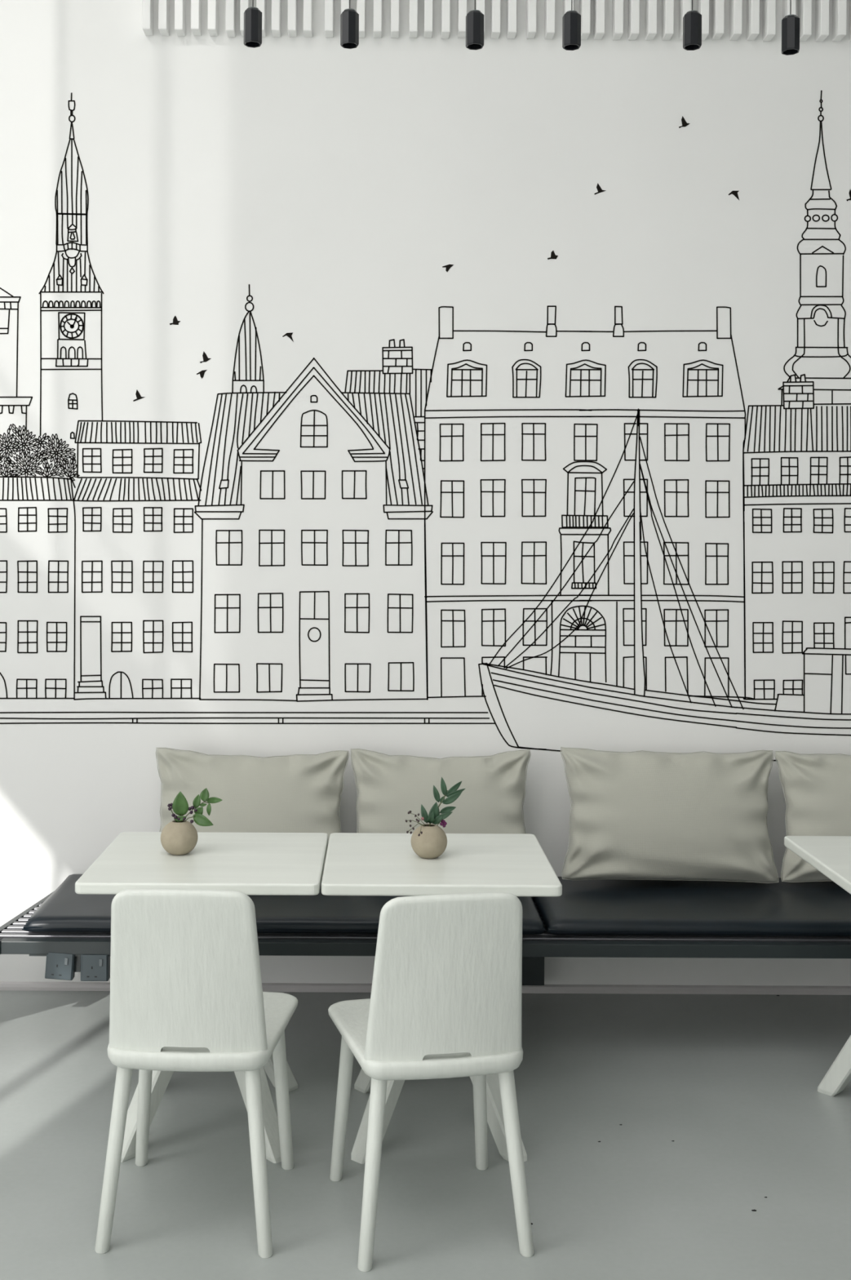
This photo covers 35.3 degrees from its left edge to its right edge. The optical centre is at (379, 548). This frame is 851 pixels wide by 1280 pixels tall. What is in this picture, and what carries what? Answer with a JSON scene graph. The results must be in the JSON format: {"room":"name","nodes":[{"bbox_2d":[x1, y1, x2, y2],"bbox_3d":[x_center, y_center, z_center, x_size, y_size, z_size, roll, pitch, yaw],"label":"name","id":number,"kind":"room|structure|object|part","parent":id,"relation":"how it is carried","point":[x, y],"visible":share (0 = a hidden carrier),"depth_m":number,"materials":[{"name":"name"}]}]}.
{"room":"cafe","nodes":[
{"label":"cafe","id":0,"kind":"room"},
{"bbox_2d":[0,0,850,986],"bbox_3d":[-0.594,-1.203,4.923,7.200,5.600,0.200,0,0,0],"label":"wall","id":1,"kind":"structure","parent":0,"point":[321,176],"depth_m":4.82,"materials":[{"name":"white paint"}]},
{"bbox_2d":[142,0,153,35],"bbox_3d":[-0.829,-2.628,4.790,0.030,1.552,0.066,0,0,0],"label":"batten","id":2,"kind":"object","parent":1,"relation":"attached to","point":[147,5],"visible":1,"depth_m":4.76,"materials":[{"name":"white paint"}]},
{"bbox_2d":[158,0,169,35],"bbox_3d":[-0.771,-2.628,4.790,0.030,1.553,0.066,0,0,0],"label":"batten","id":3,"kind":"object","parent":1,"relation":"attached to","point":[163,5],"visible":1,"depth_m":4.76,"materials":[{"name":"white paint"}]},
{"bbox_2d":[174,0,185,36],"bbox_3d":[-0.714,-2.627,4.790,0.031,1.554,0.066,0,0,0],"label":"batten","id":4,"kind":"object","parent":1,"relation":"attached to","point":[180,5],"visible":1,"depth_m":4.76,"materials":[{"name":"white paint"}]},
{"bbox_2d":[191,0,201,35],"bbox_3d":[-0.654,-2.627,4.790,0.032,1.552,0.066,0,0,0],"label":"batten","id":5,"kind":"object","parent":1,"relation":"attached to","point":[196,5],"visible":1,"depth_m":4.76,"materials":[{"name":"white paint"}]},
{"bbox_2d":[207,0,217,35],"bbox_3d":[-0.596,-2.627,4.790,0.031,1.553,0.066,0,0,0],"label":"batten","id":6,"kind":"object","parent":1,"relation":"attached to","point":[212,5],"visible":1,"depth_m":4.76,"materials":[{"name":"white paint"}]},
{"bbox_2d":[225,0,235,37],"bbox_3d":[-0.531,-2.625,4.790,0.030,1.556,0.066,0,0,0],"label":"batten","id":7,"kind":"object","parent":1,"relation":"attached to","point":[230,9],"visible":1,"depth_m":4.76,"materials":[{"name":"white paint"}]},
{"bbox_2d":[240,0,250,36],"bbox_3d":[-0.479,-2.625,4.790,0.030,1.556,0.066,0,0,0],"label":"batten","id":8,"kind":"object","parent":1,"relation":"attached to","point":[244,4],"visible":0.43,"depth_m":4.76,"materials":[{"name":"white paint"}]},
{"bbox_2d":[256,0,266,36],"bbox_3d":[-0.423,-2.625,4.790,0.032,1.555,0.066,0,0,0],"label":"batten","id":9,"kind":"object","parent":1,"relation":"attached to","point":[260,4],"visible":0.48,"depth_m":4.76,"materials":[{"name":"white paint"}]},
{"bbox_2d":[271,0,281,36],"bbox_3d":[-0.366,-2.624,4.790,0.031,1.555,0.066,0,0,0],"label":"batten","id":10,"kind":"object","parent":1,"relation":"attached to","point":[276,4],"visible":1,"depth_m":4.76,"materials":[{"name":"white paint"}]},
{"bbox_2d":[287,0,297,36],"bbox_3d":[-0.309,-2.624,4.790,0.031,1.555,0.066,0,0,0],"label":"batten","id":11,"kind":"object","parent":1,"relation":"attached to","point":[292,4],"visible":1,"depth_m":4.76,"materials":[{"name":"white paint"}]},
{"bbox_2d":[303,0,312,37],"bbox_3d":[-0.255,-2.624,4.790,0.031,1.556,0.066,0,0,0],"label":"batten","id":12,"kind":"object","parent":1,"relation":"attached to","point":[308,4],"visible":1,"depth_m":4.76,"materials":[{"name":"white paint"}]},
{"bbox_2d":[324,0,333,37],"bbox_3d":[-0.177,-2.623,4.790,0.032,1.556,0.066,0,0,0],"label":"batten","id":13,"kind":"object","parent":1,"relation":"attached to","point":[329,4],"visible":1,"depth_m":4.76,"materials":[{"name":"white paint"}]},
{"bbox_2d":[341,0,349,13],"bbox_3d":[-0.121,-2.623,4.790,0.031,1.554,0.066,0,0,0],"label":"batten","id":14,"kind":"object","parent":1,"relation":"attached to","point":[344,3],"visible":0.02,"depth_m":4.76,"materials":[{"name":"white paint"}]},
{"bbox_2d":[356,0,365,38],"bbox_3d":[-0.064,-2.622,4.790,0.030,1.557,0.066,0,0,0],"label":"batten","id":15,"kind":"object","parent":1,"relation":"attached to","point":[361,4],"visible":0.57,"depth_m":4.76,"materials":[{"name":"white paint"}]},
{"bbox_2d":[373,0,382,38],"bbox_3d":[-0.003,-2.622,4.790,0.031,1.557,0.066,0,0,0],"label":"batten","id":16,"kind":"object","parent":1,"relation":"attached to","point":[377,3],"visible":1,"depth_m":4.76,"materials":[{"name":"white paint"}]},
{"bbox_2d":[391,0,399,38],"bbox_3d":[0.060,-2.621,4.790,0.031,1.557,0.066,0,0,0],"label":"batten","id":17,"kind":"object","parent":1,"relation":"attached to","point":[394,3],"visible":1,"depth_m":4.76,"materials":[{"name":"white paint"}]},
{"bbox_2d":[408,0,417,37],"bbox_3d":[0.126,-2.622,4.790,0.031,1.556,0.066,0,0,0],"label":"batten","id":18,"kind":"object","parent":1,"relation":"attached to","point":[413,4],"visible":1,"depth_m":4.76,"materials":[{"name":"white paint"}]},
{"bbox_2d":[0,90,850,760],"bbox_3d":[0.125,-0.450,4.822,3.258,2.427,0.001,0,0,0],"label":"mural","id":19,"kind":"object","parent":1,"relation":"attached to","point":[175,322],"visible":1,"depth_m":4.82,"materials":[{"name":"black paint"}]},
{"bbox_2d":[0,890,850,985],"bbox_3d":[0.317,1.385,4.404,4.979,0.330,1.221,0,0,-8],"label":"slatted bench","id":20,"kind":"object","parent":1,"relation":"attached to","point":[67,953],"visible":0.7,"depth_m":4.13,"materials":[{"name":"black metal"}]},
{"bbox_3d":[-1.173,1.235,4.384,0.093,0.042,0.871,0,0,10],"label":"rail","id":21,"kind":"part","parent":20,"relation":"part of","materials":[{"name":"black metal"}]},
{"bbox_2d":[44,952,75,980],"bbox_3d":[-0.992,1.292,4.142,0.091,0.091,0.042,0,0,0],"label":"power socket","id":22,"kind":"object","parent":20,"relation":"attached to","point":[59,966],"depth_m":4.12,"materials":[{"name":"grey plastic"}]},
{"bbox_2d":[22,874,115,932],"bbox_3d":[-0.956,1.185,4.373,0.288,0.057,0.704,0,0,0],"label":"seat cushion","id":23,"kind":"object","parent":20,"relation":"on","point":[64,907],"depth_m":4.25,"materials":[{"name":"leather"}]},
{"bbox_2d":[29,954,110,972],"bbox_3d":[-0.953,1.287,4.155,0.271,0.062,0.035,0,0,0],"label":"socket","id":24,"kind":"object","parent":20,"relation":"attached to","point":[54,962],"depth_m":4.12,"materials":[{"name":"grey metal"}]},
{"bbox_2d":[80,954,110,981],"bbox_3d":[-0.884,1.297,4.146,0.086,0.086,0.034,0,0,0],"label":"power socket","id":25,"kind":"object","parent":20,"relation":"attached to","point":[93,967],"depth_m":4.12,"materials":[{"name":"grey plastic"}]},
{"bbox_2d":[247,880,416,933],"bbox_3d":[-0.161,1.189,4.340,0.562,0.057,0.645,0,0,0],"label":"seat cushion","id":26,"kind":"object","parent":20,"relation":"on","point":[320,913],"depth_m":4.25,"materials":[{"name":"leather"}]},
{"bbox_2d":[155,747,349,879],"bbox_3d":[-0.451,0.926,4.648,0.684,0.448,0.192,0,0,1],"label":"throw pillow","id":27,"kind":"object","parent":26,"relation":"on","point":[297,793],"visible":0.56,"depth_m":4.61,"materials":[{"name":"grey fabric"}]},
{"bbox_3d":[0.798,1.246,4.148,3.950,0.040,0.040,0,0,0],"label":"rail","id":28,"kind":"part","parent":20,"relation":"part of","materials":[{"name":"black wood"}]},
{"bbox_2d":[516,896,546,934],"bbox_3d":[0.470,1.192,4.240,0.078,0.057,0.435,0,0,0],"label":"seat cushion","id":29,"kind":"object","parent":20,"relation":"on","point":[532,922],"depth_m":4.23,"materials":[{"name":"leather"}]},
{"bbox_2d":[351,748,531,834],"bbox_3d":[0.213,0.928,4.648,0.636,0.444,0.190,0,0,0],"label":"throw pillow","id":30,"kind":"object","parent":29,"relation":"on","point":[389,787],"visible":0.58,"depth_m":4.61,"materials":[{"name":"grey fabric"}]},
{"bbox_2d":[533,876,850,936],"bbox_3d":[1.461,1.197,4.488,1.866,0.057,0.600,0,0,0],"label":"seat cushion","id":31,"kind":"object","parent":20,"relation":"on","point":[604,906],"visible":0.88,"depth_m":4.33,"materials":[{"name":"leather"}]},
{"bbox_2d":[560,746,779,883],"bbox_3d":[1.008,0.928,4.648,0.751,0.453,0.221,0,0,2],"label":"throw pillow","id":32,"kind":"object","parent":31,"relation":"on","point":[637,815],"visible":1,"depth_m":4.58,"materials":[{"name":"grey fabric"}]},
{"bbox_2d":[775,751,850,882],"bbox_3d":[1.742,0.935,4.648,0.706,0.441,0.200,0,0,1],"label":"throw pillow","id":33,"kind":"object","parent":31,"relation":"on","point":[817,787],"visible":0.79,"depth_m":4.61,"materials":[{"name":"grey fabric"}]},
{"bbox_2d":[0,981,850,995],"bbox_3d":[-0.708,1.583,4.815,7.000,0.027,0.016,0,0,0],"label":"baseboard","id":34,"kind":"structure","parent":1,"relation":"attached to","point":[4,985],"depth_m":4.81,"materials":[{"name":"grey paint"}]},
{"bbox_2d":[423,0,433,38],"bbox_3d":[0.180,-2.621,4.790,0.031,1.556,0.066,0,0,0],"label":"batten","id":35,"kind":"object","parent":1,"relation":"attached to","point":[428,4],"visible":1,"depth_m":4.76,"materials":[{"name":"white paint"}]},
{"bbox_2d":[440,0,450,38],"bbox_3d":[0.239,-2.620,4.790,0.031,1.558,0.066,0,0,0],"label":"batten","id":36,"kind":"object","parent":1,"relation":"attached to","point":[446,4],"visible":1,"depth_m":4.76,"materials":[{"name":"white paint"}]},
{"bbox_2d":[457,0,466,38],"bbox_3d":[0.299,-2.621,4.790,0.031,1.555,0.066,0,0,0],"label":"batten","id":37,"kind":"object","parent":1,"relation":"attached to","point":[462,4],"visible":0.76,"depth_m":4.76,"materials":[{"name":"white paint"}]},
{"bbox_2d":[475,0,485,35],"bbox_3d":[0.364,-2.619,4.790,0.030,1.559,0.066,0,0,0],"label":"batten","id":38,"kind":"object","parent":1,"relation":"attached to","point":[480,4],"visible":0.24,"depth_m":4.76,"materials":[{"name":"white paint"}]},
{"bbox_2d":[490,0,501,39],"bbox_3d":[0.420,-2.619,4.790,0.031,1.557,0.066,0,0,0],"label":"batten","id":39,"kind":"object","parent":1,"relation":"attached to","point":[495,24],"visible":1,"depth_m":4.76,"materials":[{"name":"white paint"}]},
{"bbox_2d":[506,0,517,39],"bbox_3d":[0.478,-2.619,4.790,0.030,1.557,0.066,0,0,0],"label":"batten","id":40,"kind":"object","parent":1,"relation":"attached to","point":[512,5],"visible":1,"depth_m":4.76,"materials":[{"name":"white paint"}]},
{"bbox_2d":[526,0,537,39],"bbox_3d":[0.549,-2.619,4.790,0.030,1.557,0.066,0,0,0],"label":"batten","id":41,"kind":"object","parent":1,"relation":"attached to","point":[531,5],"visible":1,"depth_m":4.76,"materials":[{"name":"white paint"}]},
{"bbox_2d":[544,0,555,39],"bbox_3d":[0.616,-2.618,4.790,0.031,1.558,0.066,0,0,0],"label":"batten","id":42,"kind":"object","parent":1,"relation":"attached to","point":[549,21],"visible":1,"depth_m":4.76,"materials":[{"name":"white paint"}]},
{"bbox_2d":[563,0,573,16],"bbox_3d":[0.682,-2.617,4.790,0.031,1.558,0.066,0,0,0],"label":"batten","id":43,"kind":"object","parent":1,"relation":"attached to","point":[566,3],"visible":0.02,"depth_m":4.76,"materials":[{"name":"white paint"}]},
{"bbox_2d":[579,0,591,39],"bbox_3d":[0.742,-2.616,4.790,0.032,1.559,0.066,0,0,0],"label":"batten","id":44,"kind":"object","parent":1,"relation":"attached to","point":[584,5],"visible":0.81,"depth_m":4.76,"materials":[{"name":"white paint"}]},
{"bbox_2d":[594,0,605,39],"bbox_3d":[0.792,-2.617,4.790,0.032,1.559,0.066,0,0,0],"label":"batten","id":45,"kind":"object","parent":1,"relation":"attached to","point":[599,5],"visible":1,"depth_m":4.76,"materials":[{"name":"white paint"}]},
{"bbox_2d":[612,0,623,39],"bbox_3d":[0.860,-2.616,4.790,0.031,1.560,0.066,0,0,0],"label":"batten","id":46,"kind":"object","parent":1,"relation":"attached to","point":[617,5],"visible":1,"depth_m":4.76,"materials":[{"name":"white paint"}]},
{"bbox_2d":[628,0,639,39],"bbox_3d":[0.917,-2.615,4.790,0.030,1.560,0.066,0,0,0],"label":"batten","id":47,"kind":"object","parent":1,"relation":"attached to","point":[633,5],"visible":1,"depth_m":4.76,"materials":[{"name":"white paint"}]},
{"bbox_2d":[645,0,657,39],"bbox_3d":[0.978,-2.615,4.790,0.032,1.559,0.066,0,0,0],"label":"batten","id":48,"kind":"object","parent":1,"relation":"attached to","point":[651,5],"visible":1,"depth_m":4.76,"materials":[{"name":"white paint"}]},
{"bbox_2d":[662,0,674,40],"bbox_3d":[1.039,-2.615,4.790,0.030,1.560,0.066,0,0,0],"label":"batten","id":49,"kind":"object","parent":1,"relation":"attached to","point":[668,6],"visible":1,"depth_m":4.76,"materials":[{"name":"white paint"}]},
{"bbox_2d":[679,0,691,39],"bbox_3d":[1.099,-2.615,4.790,0.031,1.558,0.066,0,0,0],"label":"batten","id":50,"kind":"object","parent":1,"relation":"attached to","point":[685,6],"visible":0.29,"depth_m":4.77,"materials":[{"name":"white paint"}]},
{"bbox_2d":[697,0,710,40],"bbox_3d":[1.166,-2.614,4.790,0.031,1.560,0.066,0,0,0],"label":"batten","id":51,"kind":"object","parent":1,"relation":"attached to","point":[703,6],"visible":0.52,"depth_m":4.76,"materials":[{"name":"white paint"}]},
{"bbox_2d":[711,0,724,39],"bbox_3d":[1.220,-2.615,4.790,0.032,1.557,0.066,0,0,0],"label":"batten","id":52,"kind":"object","parent":1,"relation":"attached to","point":[717,6],"visible":1,"depth_m":4.76,"materials":[{"name":"white paint"}]},
{"bbox_2d":[729,0,742,40],"bbox_3d":[1.282,-2.614,4.790,0.031,1.559,0.066,0,0,0],"label":"batten","id":53,"kind":"object","parent":1,"relation":"attached to","point":[735,6],"visible":1,"depth_m":4.76,"materials":[{"name":"white paint"}]},
{"bbox_2d":[746,0,759,40],"bbox_3d":[1.346,-2.614,4.790,0.032,1.559,0.066,0,0,0],"label":"batten","id":54,"kind":"object","parent":1,"relation":"attached to","point":[753,6],"visible":1,"depth_m":4.76,"materials":[{"name":"white paint"}]},
{"bbox_2d":[763,0,776,41],"bbox_3d":[1.401,-2.612,4.790,0.031,1.561,0.066,0,0,0],"label":"batten","id":55,"kind":"object","parent":1,"relation":"attached to","point":[769,6],"visible":1,"depth_m":4.76,"materials":[{"name":"white paint"}]},
{"bbox_2d":[782,0,796,18],"bbox_3d":[1.474,-2.612,4.790,0.031,1.560,0.066,0,0,0],"label":"batten","id":56,"kind":"object","parent":1,"relation":"attached to","point":[786,3],"visible":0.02,"depth_m":4.76,"materials":[{"name":"white paint"}]},
{"bbox_2d":[798,0,812,41],"bbox_3d":[1.530,-2.612,4.790,0.030,1.561,0.066,0,0,0],"label":"batten","id":57,"kind":"object","parent":1,"relation":"attached to","point":[805,6],"visible":0.81,"depth_m":4.76,"materials":[{"name":"white paint"}]},
{"bbox_2d":[815,0,830,41],"bbox_3d":[1.595,-2.611,4.790,0.031,1.562,0.066,0,0,0],"label":"batten","id":58,"kind":"object","parent":1,"relation":"attached to","point":[822,6],"visible":1,"depth_m":4.76,"materials":[{"name":"white paint"}]},
{"bbox_2d":[832,0,847,41],"bbox_3d":[1.657,-2.611,4.790,0.032,1.560,0.066,0,0,0],"label":"batten","id":59,"kind":"object","parent":1,"relation":"attached to","point":[839,6],"visible":1,"depth_m":4.76,"materials":[{"name":"white paint"}]},
{"bbox_2d":[849,0,850,41],"bbox_3d":[1.716,-2.611,4.790,0.031,1.560,0.066,0,0,0],"label":"batten","id":60,"kind":"object","parent":1,"relation":"attached to","point":[850,0],"visible":1,"depth_m":4.82,"materials":[{"name":"white paint"}]},
{"bbox_2d":[0,990,850,1279],"bbox_3d":[-1.509,1.642,0.073,9.000,0.100,9.500,0,0,0],"label":"floor","id":61,"kind":"structure","parent":0,"point":[734,1080],"depth_m":3.49,"materials":[{"name":"concrete"}]},
{"bbox_2d":[94,888,297,1257],"bbox_3d":[-0.435,1.180,3.220,0.440,0.836,0.498,0,0,2],"label":"dining chair","id":62,"kind":"object","parent":61,"relation":"on","point":[187,994],"visible":1,"depth_m":3.02,"materials":[{"name":"white wood"}]},
{"bbox_3d":[-0.609,1.389,3.061,0.037,0.416,0.101,0,0,42],"label":"leg","id":63,"kind":"part","parent":62,"relation":"part of","materials":[{"name":"white wood"}]},
{"bbox_3d":[-0.603,1.380,3.435,0.036,0.434,0.090,0,0,-25],"label":"leg","id":64,"kind":"part","parent":62,"relation":"part of","materials":[{"name":"white wood"}]},
{"bbox_3d":[-0.442,0.957,3.026,0.368,0.390,0.110,0,0,2],"label":"backrest","id":65,"kind":"part","parent":62,"relation":"part of","materials":[{"name":"white wood"}]},
{"bbox_3d":[-0.434,1.170,3.244,0.440,0.048,0.448,0,0,2],"label":"seat","id":66,"kind":"part","parent":62,"relation":"part of","materials":[{"name":"white wood"}]},
{"bbox_3d":[-0.277,1.391,3.048,0.037,0.416,0.101,0,0,-38],"label":"leg","id":67,"kind":"part","parent":62,"relation":"part of","materials":[{"name":"white wood"}]},
{"bbox_3d":[-0.252,1.382,3.421,0.036,0.434,0.090,0,0,30],"label":"leg","id":68,"kind":"part","parent":62,"relation":"part of","materials":[{"name":"white wood"}]},
{"bbox_2d":[75,831,328,1163],"bbox_3d":[-0.471,1.228,3.724,0.628,0.740,0.623,0,0,0],"label":"cafe table","id":69,"kind":"object","parent":61,"relation":"on","point":[263,864],"visible":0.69,"depth_m":3.57,"materials":[{"name":"white wood"}]},
{"bbox_3d":[-0.573,1.362,3.604,0.072,0.470,0.340,0,0,42],"label":"leg","id":70,"kind":"part","parent":69,"relation":"part of","materials":[{"name":"white wood"}]},
{"bbox_2d":[160,820,197,855],"bbox_3d":[-0.564,0.811,3.748,0.104,0.091,0.104,0,0,0],"label":"round vase","id":71,"kind":"object","parent":69,"relation":"on","point":[177,838],"visible":0.98,"depth_m":3.71,"materials":[{"name":"beige ceramic"}]},
{"bbox_2d":[167,787,222,826],"bbox_3d":[-0.519,0.728,3.737,0.155,0.110,0.032,0,0,0],"label":"leafy sprig","id":72,"kind":"object","parent":71,"relation":"in","point":[180,806],"visible":1,"depth_m":3.73,"materials":[{"name":"green plant"}]},
{"bbox_3d":[-0.371,1.363,3.604,0.072,0.470,0.340,0,0,-42],"label":"leg","id":73,"kind":"part","parent":69,"relation":"part of","materials":[{"name":"white wood"}]},
{"bbox_3d":[-0.371,1.363,3.845,0.072,0.470,0.340,0,0,42],"label":"leg","id":74,"kind":"part","parent":69,"relation":"part of","materials":[{"name":"white wood"}]},
{"bbox_2d":[328,892,534,1271],"bbox_3d":[0.120,1.183,3.188,0.440,0.836,0.498,0,0,-10],"label":"dining chair","id":75,"kind":"object","parent":61,"relation":"on","point":[446,1000],"visible":1,"depth_m":2.99,"materials":[{"name":"white wood"}]},
{"bbox_3d":[-0.090,1.383,3.362,0.036,0.434,0.090,0,0,-37],"label":"leg","id":76,"kind":"part","parent":75,"relation":"part of","materials":[{"name":"white wood"}]},
{"bbox_3d":[-0.017,1.392,2.995,0.037,0.416,0.101,0,0,30],"label":"leg","id":77,"kind":"part","parent":75,"relation":"part of","materials":[{"name":"white wood"}]},
{"bbox_3d":[0.115,1.173,3.212,0.440,0.048,0.448,0,0,-10],"label":"seat","id":78,"kind":"part","parent":75,"relation":"part of","materials":[{"name":"white wood"}]},
{"bbox_3d":[0.154,0.960,2.996,0.368,0.390,0.110,0,0,-10],"label":"backrest","id":79,"kind":"part","parent":75,"relation":"part of","materials":[{"name":"white wood"}]},
{"bbox_3d":[0.255,1.384,3.423,0.036,0.434,0.090,0,0,17],"label":"leg","id":80,"kind":"part","parent":75,"relation":"part of","materials":[{"name":"white wood"}]},
{"bbox_3d":[0.311,1.394,3.053,0.101,0.416,0.037,0,0,40],"label":"leg","id":81,"kind":"part","parent":75,"relation":"part of","materials":[{"name":"white wood"}]},
{"bbox_2d":[321,832,562,1164],"bbox_3d":[0.158,1.231,3.724,0.620,0.740,0.623,0,0,0],"label":"cafe table","id":82,"kind":"object","parent":61,"relation":"on","point":[357,864],"visible":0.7,"depth_m":3.55,"materials":[{"name":"white wood"}]},
{"bbox_3d":[0.056,1.365,3.845,0.072,0.470,0.340,0,0,-42],"label":"leg","id":83,"kind":"part","parent":82,"relation":"part of","materials":[{"name":"white wood"}]},
{"bbox_3d":[0.056,1.365,3.604,0.072,0.470,0.340,0,0,42],"label":"leg","id":84,"kind":"part","parent":82,"relation":"part of","materials":[{"name":"white wood"}]},
{"bbox_2d":[411,823,447,858],"bbox_3d":[0.138,0.816,3.721,0.102,0.089,0.102,0,0,0],"label":"round vase","id":85,"kind":"object","parent":82,"relation":"on","point":[432,843],"visible":0.99,"depth_m":3.69,"materials":[{"name":"beige ceramic"}]},
{"bbox_2d":[405,810,426,835],"bbox_3d":[0.101,0.759,3.687,0.059,0.063,0.050,0,0,0],"label":"stem","id":86,"kind":"object","parent":85,"relation":"in","point":[410,811],"visible":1,"depth_m":3.70,"materials":[{"name":"green"}]},
{"bbox_2d":[437,819,447,827],"bbox_3d":[0.170,0.768,3.717,0.034,0.028,0.018,0,0,0],"label":"bloom","id":87,"kind":"object","parent":85,"relation":"in","point":[443,823],"visible":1,"depth_m":3.71,"materials":[{"name":"purple plant"}]},
{"bbox_2d":[421,777,465,826],"bbox_3d":[0.177,0.711,3.716,0.124,0.148,0.031,0,0,0],"label":"leafy branch","id":88,"kind":"object","parent":85,"relation":"in","point":[434,816],"visible":1,"depth_m":3.71,"materials":[{"name":"green plant"}]},
{"bbox_3d":[0.258,1.366,3.604,0.072,0.470,0.340,0,0,-42],"label":"leg","id":89,"kind":"part","parent":82,"relation":"part of","materials":[{"name":"white wood"}]},
{"bbox_2d":[784,835,850,1096],"bbox_3d":[1.530,1.238,3.720,0.628,0.740,0.615,0,0,0],"label":"cafe table","id":90,"kind":"object","parent":61,"relation":"on","point":[831,855],"visible":1,"depth_m":3.88,"materials":[{"name":"white wood"}]},
{"bbox_3d":[1.428,1.373,3.841,0.072,0.470,0.340,0,0,-42],"label":"leg","id":91,"kind":"part","parent":90,"relation":"part of","materials":[{"name":"white wood"}]},
{"bbox_3d":[-0.582,-3.478,3.773,7.200,0.150,2.100,0,0,0],"label":"ceiling","id":92,"kind":"structure","parent":0,"visible":0},
{"bbox_2d":[243,0,262,48],"bbox_3d":[-0.367,-2.438,3.903,0.050,1.929,0.050,0,0,-17],"label":"pendant lamp","id":93,"kind":"object","parent":92,"relation":"hanging from","point":[252,15],"visible":1,"depth_m":3.88,"materials":[{"name":"black metal"}]},
{"bbox_2d":[340,0,359,48],"bbox_3d":[-0.083,-2.435,3.903,0.050,1.931,0.050,0,0,-17],"label":"pendant lamp","id":94,"kind":"object","parent":92,"relation":"hanging from","point":[349,18],"visible":1,"depth_m":3.88,"materials":[{"name":"black metal"}]},
{"bbox_2d":[466,0,484,49],"bbox_3d":[0.283,-2.433,3.903,0.050,1.932,0.050,0,0,-9],"label":"pendant lamp","id":95,"kind":"object","parent":92,"relation":"hanging from","point":[474,18],"visible":1,"depth_m":3.88,"materials":[{"name":"black metal"}]},
{"bbox_2d":[562,0,581,50],"bbox_3d":[0.567,-2.431,3.903,0.050,1.932,0.050,0,0,-6],"label":"pendant lamp","id":96,"kind":"object","parent":92,"relation":"hanging from","point":[571,20],"visible":1,"depth_m":3.88,"materials":[{"name":"black metal"}]},
{"bbox_2d":[683,0,702,50],"bbox_3d":[0.920,-2.430,3.903,0.050,1.930,0.050,0,0,0],"label":"pendant lamp","id":97,"kind":"object","parent":92,"relation":"hanging from","point":[692,20],"visible":1,"depth_m":3.88,"materials":[{"name":"black metal"}]},
{"bbox_2d":[782,0,799,55],"bbox_3d":[1.207,-2.422,3.903,0.050,1.942,0.050,0,0,14],"label":"pendant lamp","id":98,"kind":"object","parent":92,"relation":"hanging from","point":[790,23],"visible":1,"depth_m":3.88,"materials":[{"name":"black metal"}]}
]}

